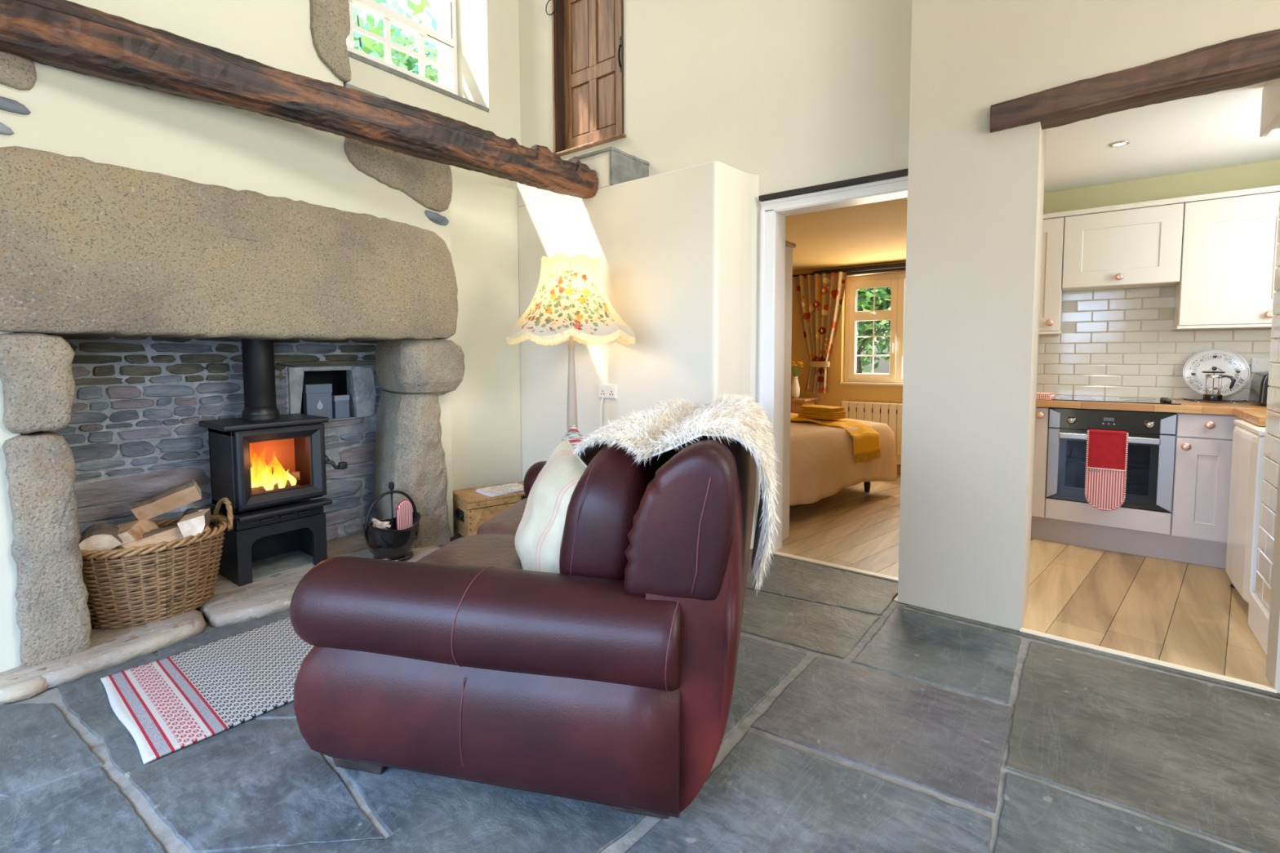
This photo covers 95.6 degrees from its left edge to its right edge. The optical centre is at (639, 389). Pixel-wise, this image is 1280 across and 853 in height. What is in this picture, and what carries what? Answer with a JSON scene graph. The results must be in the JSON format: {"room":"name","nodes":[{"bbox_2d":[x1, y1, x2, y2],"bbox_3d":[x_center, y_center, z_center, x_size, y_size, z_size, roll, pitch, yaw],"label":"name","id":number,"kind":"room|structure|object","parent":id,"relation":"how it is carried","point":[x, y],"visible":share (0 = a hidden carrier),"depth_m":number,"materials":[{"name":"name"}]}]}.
{"room":"traditional dwelling","nodes":[
{"label":"traditional dwelling","id":0,"kind":"room"},
{"bbox_2d":[0,0,522,672],"bbox_3d":[-2.630,-1.700,2.546,1.217,5.500,5.410,2,4,37],"label":"wall","id":1,"kind":"structure","parent":0,"point":[44,108],"depth_m":2.96,"materials":[{"name":"beige paint"}]},
{"bbox_2d":[0,0,598,198],"bbox_3d":[-1.646,-1.311,2.590,3.502,0.309,0.199,-3,5,-41],"label":"beam","id":2,"kind":"structure","parent":1,"relation":"attached to","point":[62,34],"depth_m":2.50,"materials":[{"name":"brown wood"}]},
{"bbox_2d":[346,0,488,112],"bbox_3d":[-1.729,-3.181,3.937,0.456,2.220,1.340,2,4,37],"label":"window","id":3,"kind":"structure","parent":1,"relation":"in","point":[388,15],"depth_m":4.23,"materials":[{"name":"white paint"}]},
{"bbox_2d":[516,146,759,549],"bbox_3d":[-0.083,-0.280,3.857,1.707,2.485,0.400,2,4,37],"label":"wall","id":4,"kind":"structure","parent":0,"point":[677,251],"depth_m":3.50,"materials":[{"name":"beige paint"}]},
{"bbox_2d":[598,384,617,398],"bbox_3d":[-0.209,0.010,3.725,0.148,0.088,0.014,2,4,37],"label":"double socket","id":5,"kind":"object","parent":4,"relation":"attached to","point":[607,391],"visible":1,"depth_m":3.72,"materials":[{"name":"white plastic"}]},
{"bbox_2d":[0,472,1279,852],"bbox_3d":[0.567,1.109,2.287,6.800,0.102,8.600,2,4,37],"label":"floor","id":6,"kind":"structure","parent":0,"point":[860,720],"depth_m":1.75,"materials":[{"name":"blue stone"}]},
{"bbox_2d":[100,616,314,764],"bbox_3d":[-1.365,1.054,2.368,0.700,0.011,1.155,3,5,39],"label":"rug","id":7,"kind":"object","parent":6,"relation":"on","point":[171,704],"visible":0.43,"depth_m":2.08,"materials":[{"name":"fabric"}]},
{"bbox_2d":[0,146,465,704],"bbox_3d":[-1.875,0.040,3.054,1.358,1.959,2.242,2,4,37],"label":"fireplace","id":8,"kind":"object","parent":6,"relation":"on","point":[129,297],"visible":0.63,"depth_m":2.71,"materials":[{"name":"stone"}]},
{"bbox_2d":[80,497,233,629],"bbox_3d":[-2.207,0.771,2.627,0.491,0.458,0.604,2,4,37],"label":"basket","id":9,"kind":"object","parent":8,"relation":"on","point":[166,591],"visible":0.8,"depth_m":2.48,"materials":[{"name":"wicker"}]},
{"bbox_2d":[78,523,122,551],"bbox_3d":[-2.316,0.638,2.488,0.152,0.091,0.207,-3,5,-42],"label":"log","id":10,"kind":"object","parent":9,"relation":"in","point":[97,536],"visible":0.75,"depth_m":2.43,"materials":[{"name":"brown wood"}]},
{"bbox_2d":[111,518,159,555],"bbox_3d":[-2.287,0.657,2.613,0.166,0.118,0.278,-2,4,-27],"label":"log","id":11,"kind":"object","parent":9,"relation":"in","point":[131,531],"visible":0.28,"depth_m":2.59,"materials":[{"name":"brown wood"}]},
{"bbox_2d":[99,527,173,559],"bbox_3d":[-2.220,0.685,2.633,0.146,0.090,0.347,3,5,43],"label":"log","id":12,"kind":"object","parent":9,"relation":"in","point":[149,533],"visible":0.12,"depth_m":2.62,"materials":[{"name":"brown wood"}]},
{"bbox_2d":[108,524,177,559],"bbox_3d":[-2.261,0.686,2.663,0.120,0.086,0.307,2,4,37],"label":"log","id":13,"kind":"object","parent":9,"relation":"in","point":[175,526],"visible":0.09,"depth_m":2.72,"materials":[{"name":"brown wood"}]},
{"bbox_2d":[115,525,211,565],"bbox_3d":[-2.128,0.678,2.603,0.153,0.122,0.322,1,4,23],"label":"log","id":14,"kind":"object","parent":9,"relation":"in","point":[170,535],"visible":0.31,"depth_m":2.55,"materials":[{"name":"beige wood"}]},
{"bbox_2d":[128,479,201,519],"bbox_3d":[-2.246,0.524,2.756,0.268,0.174,0.144,-3,4,-36],"label":"log","id":15,"kind":"object","parent":9,"relation":"in","point":[181,495],"visible":0.98,"depth_m":2.72,"materials":[{"name":"brown wood"}]},
{"bbox_2d":[182,507,204,516],"bbox_3d":[-2.165,0.616,2.836,0.151,0.079,0.071,2,4,33],"label":"log","id":16,"kind":"object","parent":9,"relation":"in","point":[188,511],"visible":0.33,"depth_m":2.83,"materials":[{"name":"brown wood"}]},
{"bbox_2d":[177,508,210,540],"bbox_3d":[-2.056,0.628,2.689,0.106,0.136,0.239,-2,4,-31],"label":"log","id":17,"kind":"object","parent":9,"relation":"in","point":[192,524],"visible":0.74,"depth_m":2.60,"materials":[{"name":"brown wood"}]},
{"bbox_2d":[198,338,347,586],"bbox_3d":[-1.959,0.182,3.113,0.423,1.570,0.562,2,4,37],"label":"wood stove","id":18,"kind":"object","parent":8,"relation":"on","point":[269,464],"visible":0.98,"depth_m":3.05,"materials":[{"name":"black metal"}]},
{"bbox_2d":[302,383,332,418],"bbox_3d":[-1.998,0.076,3.602,0.056,0.222,0.156,2,4,37],"label":"tin","id":19,"kind":"object","parent":8,"relation":"in","point":[317,397],"visible":0.81,"depth_m":3.58,"materials":[{"name":"grey metal"}]},
{"bbox_2d":[331,394,350,418],"bbox_3d":[-1.912,0.107,3.712,0.049,0.145,0.094,2,4,37],"label":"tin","id":20,"kind":"object","parent":8,"relation":"in","point":[340,403],"visible":0.9,"depth_m":3.69,"materials":[{"name":"metal"}]},
{"bbox_2d":[362,489,421,561],"bbox_3d":[-1.402,0.761,3.283,0.294,0.388,0.320,2,4,37],"label":"coal scuttle","id":21,"kind":"object","parent":8,"relation":"on","point":[388,544],"visible":0.96,"depth_m":3.19,"materials":[{"name":"black metal"}]},
{"bbox_2d":[372,518,382,524],"bbox_3d":[-1.463,0.735,3.235,0.081,0.025,0.014,2,4,32],"label":"stick","id":22,"kind":"object","parent":21,"relation":"in","point":[374,520],"visible":1,"depth_m":3.23,"materials":[{"name":"beige wood"}]},
{"bbox_2d":[375,522,391,528],"bbox_3d":[-1.428,0.751,3.232,0.080,0.032,0.014,0,4,-1],"label":"stick","id":23,"kind":"object","parent":21,"relation":"in","point":[386,525],"visible":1,"depth_m":3.23,"materials":[{"name":"beige wood"}]},
{"bbox_2d":[388,481,394,529],"bbox_3d":[-1.409,0.703,3.304,0.026,0.362,0.026,2,4,37],"label":"poker","id":24,"kind":"object","parent":21,"relation":"in","point":[391,484],"visible":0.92,"depth_m":3.29,"materials":[{"name":"black metal"}]},
{"bbox_2d":[395,499,413,529],"bbox_3d":[-1.347,0.750,3.322,0.024,0.244,0.113,1,4,25],"label":"glove","id":25,"kind":"object","parent":21,"relation":"in","point":[404,508],"visible":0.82,"depth_m":3.30,"materials":[{"name":"red fabric"}]},
{"bbox_2d":[450,535,461,542],"bbox_3d":[-1.113,0.921,3.555,0.090,0.030,0.055,2,4,37],"label":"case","id":26,"kind":"object","parent":8,"relation":"on","point":[454,538],"visible":0.35,"depth_m":3.55,"materials":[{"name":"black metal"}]},
{"bbox_2d":[453,480,526,537],"bbox_3d":[-0.880,0.786,3.841,0.661,0.262,0.338,-3,4,-34],"label":"chest","id":27,"kind":"object","parent":6,"relation":"on","point":[472,508],"visible":0.41,"depth_m":3.64,"materials":[{"name":"brown wood"}]},
{"bbox_2d":[475,489,522,497],"bbox_3d":[-0.895,0.654,3.784,0.282,0.008,0.202,-4,5,-43],"label":"magazine","id":28,"kind":"object","parent":27,"relation":"on","point":[476,491],"visible":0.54,"depth_m":3.68,"materials":[{"name":"white paper"}]},
{"bbox_2d":[476,482,524,495],"bbox_3d":[-0.887,0.645,3.777,0.282,0.008,0.202,-3,4,-38],"label":"magazine","id":29,"kind":"object","parent":28,"relation":"on","point":[511,487],"visible":0.86,"depth_m":3.75,"materials":[{"name":"white paper"}]},
{"bbox_2d":[289,397,756,819],"bbox_3d":[-0.194,0.567,2.335,1.261,0.984,1.834,1,4,13],"label":"leather sofa","id":30,"kind":"object","parent":6,"relation":"on","point":[608,678],"visible":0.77,"depth_m":1.46,"materials":[{"name":"red leather"}]},
{"bbox_2d":[415,533,523,569],"bbox_3d":[-0.371,0.688,2.034,0.920,0.170,0.670,1,4,13],"label":"seat cushion","id":31,"kind":"object","parent":30,"relation":"on","point":[482,549],"depth_m":2.13,"materials":[{"name":"leather"}]},
{"bbox_2d":[476,497,527,535],"bbox_3d":[-0.221,0.647,2.695,0.920,0.170,0.670,1,4,13],"label":"seat cushion","id":32,"kind":"object","parent":30,"relation":"on","point":[508,521],"depth_m":2.54,"materials":[{"name":"leather"}]},
{"bbox_2d":[515,435,587,573],"bbox_3d":[-0.270,0.430,1.902,0.250,0.503,0.519,-1,4,-19],"label":"cushion","id":33,"kind":"object","parent":30,"relation":"on","point":[540,531],"visible":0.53,"depth_m":1.81,"materials":[{"name":"beige fabric"}]},
{"bbox_2d":[535,424,584,479],"bbox_3d":[-0.344,0.421,2.864,0.210,0.476,0.486,-3,4,-34],"label":"cushion","id":34,"kind":"object","parent":30,"relation":"on","point":[573,435],"visible":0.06,"depth_m":2.90,"materials":[{"name":"fabric"}]},
{"bbox_2d":[559,442,671,580],"bbox_3d":[-0.052,0.399,1.902,0.277,0.516,0.650,1,4,13],"label":"cushion","id":35,"kind":"object","parent":30,"relation":"on","point":[603,504],"depth_m":1.60,"materials":[{"name":"red leather"}]},
{"bbox_2d":[569,391,782,591],"bbox_3d":[0.113,0.268,2.159,0.804,0.507,1.335,1,4,13],"label":"sheepskin","id":36,"kind":"object","parent":30,"relation":"on","point":[664,426],"visible":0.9,"depth_m":1.70,"materials":[{"name":"white fur"}]},
{"bbox_2d":[505,253,635,431],"bbox_3d":[-0.386,0.120,3.389,0.732,1.747,0.761,2,4,37],"label":"floor lamp","id":37,"kind":"object","parent":6,"relation":"on","point":[570,299],"visible":0.94,"depth_m":3.16,"materials":[{"name":"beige fabric"}]},
{"bbox_2d":[782,240,795,541],"bbox_3d":[0.770,0.018,3.780,0.395,1.895,0.225,2,4,37],"label":"door frame","id":38,"kind":"structure","parent":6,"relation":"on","point":[789,246],"depth_m":3.70,"materials":[{"name":"beige wood"}]},
{"bbox_2d":[791,396,818,413],"bbox_3d":[1.635,0.408,6.263,0.440,0.645,0.390,2,4,37],"label":"bedside table","id":39,"kind":"object","parent":6,"relation":"on","point":[796,403],"visible":0.06,"depth_m":6.05,"materials":[{"name":"brown wood"}]},
{"bbox_2d":[791,360,803,398],"bbox_3d":[1.652,-0.108,6.171,0.160,0.395,0.160,2,4,37],"label":"flower vase","id":40,"kind":"object","parent":39,"relation":"on","point":[795,388],"visible":0.91,"depth_m":6.14,"materials":[{"name":"white ceramic"}]},
{"bbox_2d":[789,413,897,505],"bbox_3d":[1.035,0.576,5.077,1.822,0.619,1.666,-3,4,-36],"label":"bed","id":41,"kind":"object","parent":6,"relation":"on","point":[822,460],"visible":0.25,"depth_m":4.43,"materials":[{"name":"beige fabric"}]},
{"bbox_2d":[790,413,880,463],"bbox_3d":[1.379,0.390,5.189,0.414,0.312,1.445,-3,5,-41],"label":"throw","id":42,"kind":"object","parent":41,"relation":"on","point":[866,441],"visible":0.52,"depth_m":4.70,"materials":[{"name":"fabric"}]},
{"bbox_2d":[797,413,847,420],"bbox_3d":[1.583,0.228,5.048,0.227,0.035,0.367,-3,5,-42],"label":"folded towel","id":43,"kind":"object","parent":42,"relation":"on","point":[801,415],"visible":0.81,"depth_m":4.95,"materials":[{"name":"yellow fabric"}]},
{"bbox_2d":[800,409,846,416],"bbox_3d":[1.592,0.195,5.038,0.210,0.035,0.340,-3,5,-39],"label":"folded towel","id":44,"kind":"object","parent":43,"relation":"on","point":[805,411],"visible":0.8,"depth_m":4.94,"materials":[{"name":"yellow fabric"}]},
{"bbox_2d":[800,404,845,412],"bbox_3d":[1.582,0.160,5.044,0.210,0.035,0.340,-3,4,-36],"label":"folded towel","id":45,"kind":"object","parent":44,"relation":"on","point":[813,407],"visible":1,"depth_m":4.97,"materials":[{"name":"yellow fabric"}]},
{"bbox_2d":[1031,406,1049,518],"bbox_3d":[2.545,0.443,3.984,0.425,0.708,0.588,2,4,37],"label":"base cabinet","id":46,"kind":"object","parent":6,"relation":"on","point":[1042,414],"visible":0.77,"depth_m":3.67,"materials":[{"name":"beige wood"}]},
{"bbox_2d":[1044,407,1176,534],"bbox_3d":[2.946,0.457,3.673,0.586,0.698,0.584,2,4,37],"label":"oven","id":47,"kind":"object","parent":46,"relation":"attached to","point":[1151,434],"depth_m":3.42,"materials":[{"name":"black metal"}]},
{"bbox_2d":[1084,429,1128,511],"bbox_3d":[2.764,0.479,3.448,0.190,0.477,0.048,2,4,37],"label":"glove","id":48,"kind":"object","parent":47,"relation":"hanging from","point":[1106,457],"visible":1,"depth_m":3.43,"materials":[{"name":"red fabric"}]},
{"bbox_2d":[1035,399,1266,415],"bbox_3d":[3.109,0.091,3.540,1.835,0.040,0.590,2,4,37],"label":"countertop","id":49,"kind":"structure","parent":46,"relation":"on","point":[1186,406],"depth_m":3.34,"materials":[{"name":"brown wood"}]},
{"bbox_2d":[1035,391,1055,399],"bbox_3d":[2.538,0.039,3.765,0.160,0.041,0.240,-4,5,-44],"label":"tea towel","id":50,"kind":"object","parent":49,"relation":"on","point":[1041,396],"visible":0.38,"depth_m":3.67,"materials":[{"name":"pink fabric"}]},
{"bbox_2d":[1052,395,1181,404],"bbox_3d":[2.968,0.050,3.670,0.620,0.026,0.480,2,4,37],"label":"cooktop","id":51,"kind":"object","parent":49,"relation":"in","point":[1061,397],"visible":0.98,"depth_m":3.60,"materials":[{"name":"black glass"}]},
{"bbox_2d":[1181,398,1250,404],"bbox_3d":[3.396,0.067,3.432,0.281,0.019,0.114,2,4,37],"label":"trivet","id":52,"kind":"object","parent":49,"relation":"on","point":[1193,400],"visible":0.96,"depth_m":3.42,"materials":[{"name":"black metal"}]},
{"bbox_2d":[1201,366,1235,400],"bbox_3d":[3.402,-0.036,3.420,0.143,0.199,0.084,2,4,37],"label":"press","id":53,"kind":"object","parent":52,"relation":"on","point":[1212,397],"visible":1,"depth_m":3.41,"materials":[{"name":"black plastic"}]},
{"bbox_2d":[1182,348,1250,395],"bbox_3d":[3.490,-0.104,3.522,0.294,0.291,0.050,2,4,37],"label":"plate","id":54,"kind":"object","parent":49,"relation":"on","point":[1233,364],"visible":0.98,"depth_m":3.52,"materials":[{"name":"white ceramic"}]},
{"bbox_2d":[1248,371,1268,404],"bbox_3d":[3.541,-0.009,3.230,0.170,0.178,0.275,2,4,37],"label":"toaster","id":55,"kind":"object","parent":49,"relation":"on","point":[1259,383],"visible":0.68,"depth_m":3.22,"materials":[{"name":"silver plastic"}]},
{"bbox_2d":[1031,516,1226,568],"bbox_3d":[2.769,0.896,3.585,1.295,0.150,0.016,2,4,37],"label":"plinth","id":56,"kind":"object","parent":6,"relation":"on","point":[1168,547],"visible":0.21,"depth_m":3.46,"materials":[{"name":"beige wood"}]},
{"bbox_2d":[1160,413,1244,543],"bbox_3d":[3.289,0.475,3.414,0.266,0.708,0.588,2,4,37],"label":"base cabinet","id":57,"kind":"object","parent":6,"relation":"on","point":[1203,446],"visible":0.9,"depth_m":3.22,"materials":[{"name":"beige wood"}]},
{"bbox_2d":[1225,419,1267,604],"bbox_3d":[3.089,0.602,2.594,0.604,0.856,0.535,2,4,37],"label":"fridge","id":58,"kind":"object","parent":6,"relation":"on","point":[1248,437],"visible":0.59,"depth_m":2.65,"materials":[{"name":"white metal"}]},
{"bbox_2d":[1233,408,1268,426],"bbox_3d":[3.246,0.142,2.701,0.605,0.040,0.572,2,4,37],"label":"countertop","id":59,"kind":"structure","parent":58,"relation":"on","point":[1256,416],"depth_m":2.86,"materials":[{"name":"brown wood"}]},
{"bbox_2d":[518,0,911,524],"bbox_3d":[-0.007,-1.798,3.991,3.620,5.500,0.160,2,4,37],"label":"wall","id":60,"kind":"structure","parent":0,"point":[802,96],"depth_m":3.40,"materials":[{"name":"beige paint"}]},
{"bbox_2d":[545,0,556,15],"bbox_3d":[-0.666,-2.870,4.353,0.117,0.117,0.008,2,4,37],"label":"ring","id":61,"kind":"object","parent":60,"relation":"attached to","point":[548,0],"visible":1,"depth_m":4.36,"materials":[{"name":"black metal"}]},
{"bbox_2d":[551,0,626,156],"bbox_3d":[-0.362,-2.420,4.224,0.750,1.325,0.170,2,4,37],"label":"door","id":62,"kind":"structure","parent":60,"relation":"in","point":[588,35],"depth_m":4.30,"materials":[{"name":"brown wood"}]},
{"bbox_2d":[758,175,907,582],"bbox_3d":[1.101,-0.050,3.270,0.865,2.090,0.155,2,4,37],"label":"door frame","id":63,"kind":"structure","parent":60,"relation":"in","point":[774,212],"depth_m":3.42,"materials":[{"name":"white paint"}]},
{"bbox_2d":[785,197,907,271],"bbox_3d":[1.089,-1.277,5.223,3.300,0.100,3.070,2,4,37],"label":"ceiling","id":64,"kind":"structure","parent":0,"point":[873,233],"depth_m":4.45,"materials":[{"name":"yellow paint"}]},
{"bbox_2d":[791,261,906,473],"bbox_3d":[1.966,-0.276,6.394,3.340,2.150,0.250,2,4,37],"label":"wall","id":65,"kind":"structure","parent":0,"point":[837,393],"depth_m":6.15,"materials":[{"name":"yellow paint"}]},
{"bbox_2d":[792,265,906,276],"bbox_3d":[2.323,-1.203,5.816,1.756,0.052,0.127,2,4,37],"label":"pole","id":66,"kind":"object","parent":65,"relation":"attached to","point":[897,266],"visible":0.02,"depth_m":5.86,"materials":[{"name":"brown wood"}]},
{"bbox_2d":[795,271,847,393],"bbox_3d":[1.897,-0.590,6.130,0.550,1.250,0.103,2,4,37],"label":"curtain","id":67,"kind":"object","parent":66,"relation":"hanging from","point":[820,296],"visible":1,"depth_m":6.11,"materials":[{"name":"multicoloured fabric"}]},
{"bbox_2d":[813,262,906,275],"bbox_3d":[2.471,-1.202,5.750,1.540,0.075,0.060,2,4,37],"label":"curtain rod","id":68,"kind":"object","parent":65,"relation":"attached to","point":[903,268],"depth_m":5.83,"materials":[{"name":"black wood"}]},
{"bbox_2d":[841,400,902,464],"bbox_3d":[2.549,0.438,5.754,1.090,0.600,0.078,2,4,37],"label":"radiator","id":69,"kind":"object","parent":65,"relation":"attached to","point":[890,414],"visible":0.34,"depth_m":5.80,"materials":[{"name":"beige metal"}]},
{"bbox_2d":[840,272,905,386],"bbox_3d":[2.647,-0.603,5.768,1.240,1.125,0.180,2,4,37],"label":"window","id":70,"kind":"structure","parent":65,"relation":"in","point":[896,282],"depth_m":5.96,"materials":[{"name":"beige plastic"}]},
{"bbox_2d":[897,0,1279,693],"bbox_3d":[2.559,-1.678,1.876,3.030,5.500,0.405,2,4,37],"label":"wall","id":71,"kind":"structure","parent":0,"point":[975,195],"depth_m":2.53,"materials":[{"name":"paint"}]},
{"bbox_2d":[989,28,1279,133],"bbox_3d":[2.187,-1.147,2.018,1.655,0.155,0.184,2,4,37],"label":"lintel","id":72,"kind":"object","parent":71,"relation":"attached to","point":[1253,59],"visible":0.94,"depth_m":2.16,"materials":[{"name":"brown wood"}]},
{"bbox_2d":[1259,78,1279,137],"bbox_3d":[2.515,-1.155,2.249,0.078,0.200,0.460,2,4,37],"label":"lampshade","id":73,"kind":"object","parent":71,"relation":"attached to","point":[1270,105],"visible":0.97,"depth_m":2.34,"materials":[{"name":"beige"}]},
{"bbox_2d":[1035,160,1279,511],"bbox_3d":[3.315,-0.273,3.826,2.200,2.450,0.159,2,4,37],"label":"wall","id":74,"kind":"structure","parent":0,"point":[1113,342],"depth_m":3.78,"materials":[{"name":"white tile"}]},
{"bbox_2d":[1038,217,1064,335],"bbox_3d":[2.622,-0.757,4.024,0.506,0.753,0.308,2,4,37],"label":"upper cabinet","id":75,"kind":"object","parent":74,"relation":"attached to","point":[1053,229],"visible":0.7,"depth_m":3.81,"materials":[{"name":"beige wood"}]},
{"bbox_2d":[1043,185,1279,219],"bbox_3d":[3.142,-1.128,3.613,1.715,0.031,0.278,2,4,37],"label":"crown molding","id":76,"kind":"structure","parent":75,"relation":"on","point":[1274,188],"depth_m":3.45,"materials":[{"name":"beige wood"}]},
{"bbox_2d":[1062,203,1183,292],"bbox_3d":[3.045,-0.885,3.691,0.568,0.460,0.308,2,4,37],"label":"upper cabinet","id":77,"kind":"object","parent":74,"relation":"attached to","point":[1139,247],"visible":1,"depth_m":3.59,"materials":[{"name":"beige wood"}]},
{"bbox_2d":[1171,191,1279,330],"bbox_3d":[3.539,-0.725,3.322,0.684,0.738,0.308,2,4,37],"label":"upper cabinet","id":78,"kind":"object","parent":74,"relation":"attached to","point":[1228,267],"visible":0.87,"depth_m":3.31,"materials":[{"name":"beige wood"}]},
{"bbox_2d":[1250,357,1272,372],"bbox_3d":[3.705,-0.144,3.421,0.146,0.086,0.011,2,4,37],"label":"socket","id":79,"kind":"object","parent":74,"relation":"attached to","point":[1258,364],"visible":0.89,"depth_m":3.44,"materials":[{"name":"white plastic"}]},
{"bbox_2d":[1044,80,1279,192],"bbox_3d":[2.729,-1.346,2.900,2.080,0.090,1.930,2,4,37],"label":"ceiling","id":80,"kind":"structure","parent":0,"point":[1221,129],"depth_m":3.08,"materials":[{"name":"white paint"}]},
{"bbox_2d":[1109,141,1129,146],"bbox_3d":[2.554,-1.307,3.093,0.084,0.006,0.084,2,4,37],"label":"recessed light","id":81,"kind":"object","parent":80,"relation":"in","point":[1119,144],"visible":1,"depth_m":3.09,"materials":[{"name":"silver metal"}]},
{"bbox_2d":[1254,198,1279,610],"bbox_3d":[3.250,-0.196,2.574,0.778,2.450,1.930,2,4,37],"label":"wall","id":82,"kind":"structure","parent":0,"point":[1272,439],"depth_m":2.41,"materials":[{"name":"beige tile"}]},
{"bbox_2d":[1247,591,1269,655],"bbox_3d":[2.522,0.974,2.334,0.026,0.150,0.535,2,4,37],"label":"baseboard","id":83,"kind":"structure","parent":82,"relation":"attached to","point":[1258,612],"depth_m":2.41,"materials":[{"name":"white paint"}]},
{"label":"outside","id":84,"kind":"structure","parent":0,"visible":0},
{"bbox_2d":[862,373,888,373],"bbox_3d":[3.046,1.247,4.054,60.000,0.390,70.000,2,4,37],"label":"ground","id":85,"kind":"structure","parent":84,"point":[862,373],"depth_m":37.43,"materials":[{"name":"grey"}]},
{"bbox_2d":[346,0,438,83],"bbox_3d":[-2.948,-2.197,6.670,3.566,5.994,5.944,2,4,26],"label":"tree","id":86,"kind":"object","parent":85,"relation":"on","point":[370,46],"visible":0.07,"depth_m":6.12,"materials":[{"name":"green plant"}]},
{"bbox_2d":[856,287,891,373],"bbox_3d":[2.905,-0.876,7.790,2.966,3.183,2.027,0,4,8],"label":"shrub","id":87,"kind":"object","parent":85,"relation":"on","point":[882,295],"visible":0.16,"depth_m":7.47,"materials":[{"name":"green plant"}]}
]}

